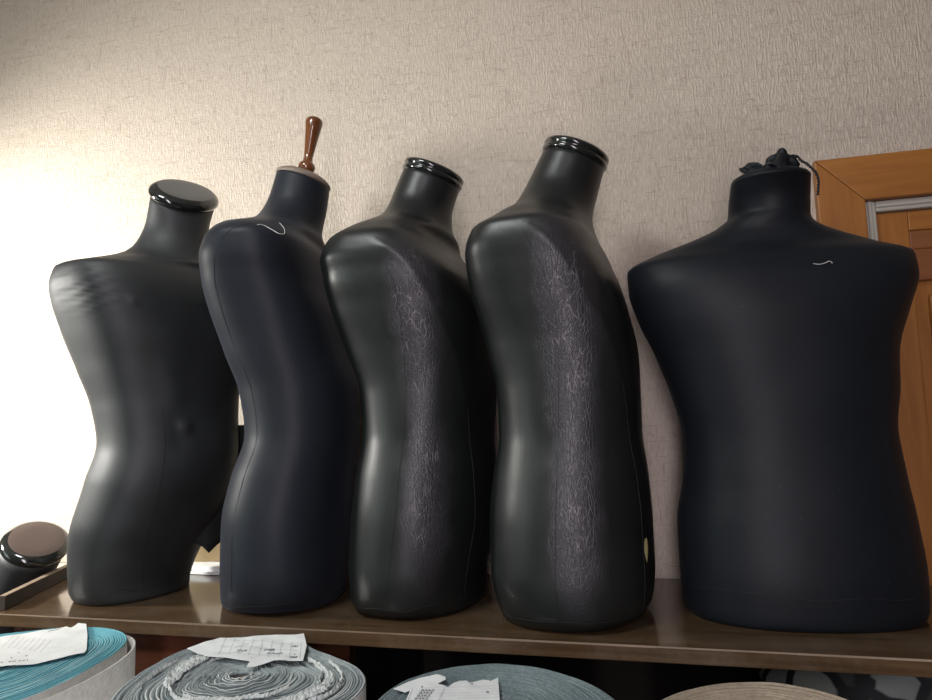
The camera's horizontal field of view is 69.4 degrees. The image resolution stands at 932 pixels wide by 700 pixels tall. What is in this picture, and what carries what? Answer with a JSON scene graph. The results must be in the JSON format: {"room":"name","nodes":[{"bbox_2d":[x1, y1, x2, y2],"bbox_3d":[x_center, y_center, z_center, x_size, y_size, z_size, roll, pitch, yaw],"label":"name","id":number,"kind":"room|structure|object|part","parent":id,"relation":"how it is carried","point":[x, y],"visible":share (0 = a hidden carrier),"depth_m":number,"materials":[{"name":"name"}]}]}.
{"room":"tailor's workshop","nodes":[
{"label":"tailor's workshop","id":0,"kind":"room"},
{"bbox_2d":[0,0,931,578],"bbox_3d":[0.246,0.331,1.348,5.000,2.690,0.120,-3,-6,14],"label":"wall","id":1,"kind":"structure","parent":0,"point":[102,101],"depth_m":1.47,"materials":[{"name":"paint"}]},
{"bbox_2d":[0,539,680,578],"bbox_3d":[-0.328,0.435,1.418,2.043,0.050,0.002,-3,-6,14],"label":"trim","id":2,"kind":"structure","parent":1,"relation":"attached to","point":[667,562],"depth_m":1.25,"materials":[{"name":"wood"}]},
{"bbox_2d":[812,148,931,584],"bbox_3d":[1.153,0.622,1.052,0.981,1.996,0.078,-3,-6,14],"label":"door","id":3,"kind":"structure","parent":1,"relation":"in","point":[885,197],"depth_m":1.20,"materials":[{"name":"brown wood"}]},
{"bbox_3d":[1.164,0.668,1.049,0.696,1.882,0.039,-3,-6,14],"label":"rail","id":4,"kind":"part","parent":3,"relation":"part of","materials":[{"name":"brown wood"}]},
{"bbox_3d":[1.139,-0.186,1.139,0.696,0.091,0.038,-3,-6,14],"label":"rail","id":5,"kind":"part","parent":3,"relation":"part of","materials":[{"name":"brown wood"}]},
{"bbox_3d":[1.163,0.637,1.052,0.696,1.565,0.030,-3,-6,14],"label":"panel","id":6,"kind":"part","parent":3,"relation":"part of","materials":[{"name":"brown wood"}]},
{"bbox_3d":[-0.142,1.550,-0.507,5.240,0.100,4.020,-3,-6,14],"label":"floor","id":7,"kind":"structure","parent":0,"visible":0},
{"bbox_2d":[0,521,67,633],"bbox_3d":[-0.965,1.034,1.338,0.288,1.360,0.299,1,-7,-26],"label":"mannequin","id":8,"kind":"object","parent":7,"relation":"on","point":[31,550],"visible":0.32,"depth_m":1.33},
{"bbox_2d":[0,627,135,699],"bbox_3d":[-0.610,1.028,0.809,0.339,1.241,0.349,-3,-6,14],"label":"roll","id":9,"kind":"object","parent":7,"relation":"on","point":[107,664],"visible":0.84,"depth_m":0.86,"materials":[{"name":"teal fabric"}]},
{"bbox_2d":[0,623,86,666],"bbox_3d":[-0.670,0.412,0.908,0.278,0.004,0.180,2,-7,-28],"label":"paper label","id":10,"kind":"object","parent":9,"relation":"on","point":[36,647],"visible":1,"depth_m":0.94,"materials":[{"name":"grey paper"}]},
{"bbox_2d":[111,637,365,699],"bbox_3d":[-0.251,1.016,0.774,0.313,1.237,0.305,-3,-6,14],"label":"roll","id":11,"kind":"object","parent":7,"relation":"on","point":[186,674],"visible":0.86,"depth_m":0.83,"materials":[{"name":"grey fabric"}]},
{"bbox_2d":[187,633,306,666],"bbox_3d":[-0.300,0.409,0.914,0.164,0.004,0.133,-1,-6,-9],"label":"paper label","id":12,"kind":"object","parent":11,"relation":"on","point":[260,649],"visible":1,"depth_m":0.92,"materials":[{"name":"grey paper"}]},
{"bbox_2d":[0,564,931,699],"bbox_3d":[0.017,1.025,1.073,1.866,1.265,0.385,-3,-6,14],"label":"shelf","id":13,"kind":"object","parent":7,"relation":"on","point":[667,650],"visible":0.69,"depth_m":1.03,"materials":[{"name":"brown wood"}]},
{"bbox_3d":[-0.703,1.088,1.255,0.020,1.220,0.356,-3,-6,13],"label":"panel","id":14,"kind":"part","parent":13,"relation":"part of","materials":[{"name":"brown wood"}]},
{"bbox_3d":[-0.823,0.456,1.348,0.013,0.024,0.400,-1,-6,-9],"label":"rail","id":15,"kind":"part","parent":13,"relation":"part of","materials":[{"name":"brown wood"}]},
{"bbox_2d":[48,179,243,605],"bbox_3d":[-0.587,0.056,1.287,0.250,0.790,0.397,-5,-7,27],"label":"mannequin","id":16,"kind":"object","parent":13,"relation":"on","point":[137,328],"visible":0.89,"depth_m":1.17},
{"bbox_3d":[-0.444,1.026,1.021,0.596,1.158,0.018,-3,-6,14],"label":"cabinet door","id":17,"kind":"part","parent":13,"relation":"part of","materials":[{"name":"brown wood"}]},
{"bbox_2d":[190,562,219,574],"bbox_3d":[-0.549,0.459,1.421,0.210,0.016,0.070,-3,-6,14],"label":"folded paper","id":18,"kind":"object","parent":13,"relation":"on","point":[202,568],"visible":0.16,"depth_m":1.40,"materials":[{"name":"white paper"}]},
{"bbox_2d":[194,543,219,561],"bbox_3d":[-0.540,0.417,1.446,0.200,0.072,0.016,-3,-6,11],"label":"card","id":19,"kind":"object","parent":18,"relation":"on","point":[203,555],"visible":0.12,"depth_m":1.44,"materials":[{"name":"beige cardboard"}]},
{"bbox_2d":[199,116,360,613],"bbox_3d":[-0.321,-0.002,1.225,0.246,0.878,0.400,-2,-6,3],"label":"mannequin","id":20,"kind":"object","parent":13,"relation":"on","point":[286,518],"visible":0.91,"depth_m":1.08},
{"bbox_3d":[-0.292,-0.381,1.266,0.046,0.118,0.035,-2,-6,3],"label":"handle","id":21,"kind":"part","parent":20,"relation":"part of","materials":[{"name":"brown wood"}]},
{"bbox_2d":[320,157,496,618],"bbox_3d":[-0.081,0.042,1.193,0.249,0.768,0.409,-4,-6,18],"label":"mannequin","id":22,"kind":"object","parent":13,"relation":"on","point":[396,284],"visible":0.94,"depth_m":1.04},
{"bbox_2d":[465,135,654,632],"bbox_3d":[0.162,0.028,1.106,0.252,0.766,0.394,-4,-6,21],"label":"mannequin","id":23,"kind":"object","parent":13,"relation":"on","point":[572,549],"visible":1,"depth_m":0.96},
{"bbox_3d":[0.139,1.061,1.233,1.630,1.220,0.008,-3,-6,14],"label":"panel","id":24,"kind":"part","parent":13,"relation":"part of","materials":[{"name":"black wood"}]},
{"bbox_2d":[627,148,930,632],"bbox_3d":[0.483,0.048,1.055,0.432,0.696,0.243,-3,-6,8],"label":"mannequin","id":25,"kind":"object","parent":13,"relation":"on","point":[797,512],"visible":1,"depth_m":0.96},
{"bbox_2d":[759,668,931,699],"bbox_3d":[0.641,0.519,0.962,0.410,0.207,0.267,-3,-6,14],"label":"patterned cloth","id":26,"kind":"object","parent":13,"relation":"on","point":[849,686],"visible":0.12,"depth_m":0.91,"materials":[{"name":"grey fabric"}]},
{"bbox_2d":[378,664,613,699],"bbox_3d":[0.052,1.005,0.689,0.283,1.222,0.274,-3,-6,14],"label":"roll","id":27,"kind":"object","parent":7,"relation":"on","point":[516,682],"visible":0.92,"depth_m":0.82,"materials":[{"name":"fabric"}]},
{"bbox_2d":[394,674,445,691],"bbox_3d":[-0.056,0.404,0.818,0.067,0.003,0.030,2,-7,-29],"label":"paper scrap","id":28,"kind":"object","parent":27,"relation":"on","point":[436,678],"visible":1,"depth_m":0.82,"materials":[{"name":"white paper"}]},
{"bbox_2d":[406,678,499,699],"bbox_3d":[-0.014,0.397,0.774,0.119,0.004,0.100,-1,-6,-3],"label":"paper label","id":29,"kind":"object","parent":27,"relation":"on","point":[481,689],"visible":1,"depth_m":0.79,"materials":[{"name":"grey paper"}]},
{"bbox_2d":[663,682,846,699],"bbox_3d":[0.332,0.994,0.634,0.251,1.216,0.251,-3,-6,14],"label":"roll","id":30,"kind":"object","parent":7,"relation":"on","point":[738,690],"visible":1,"depth_m":0.79,"materials":[{"name":"beige fabric"}]}
]}

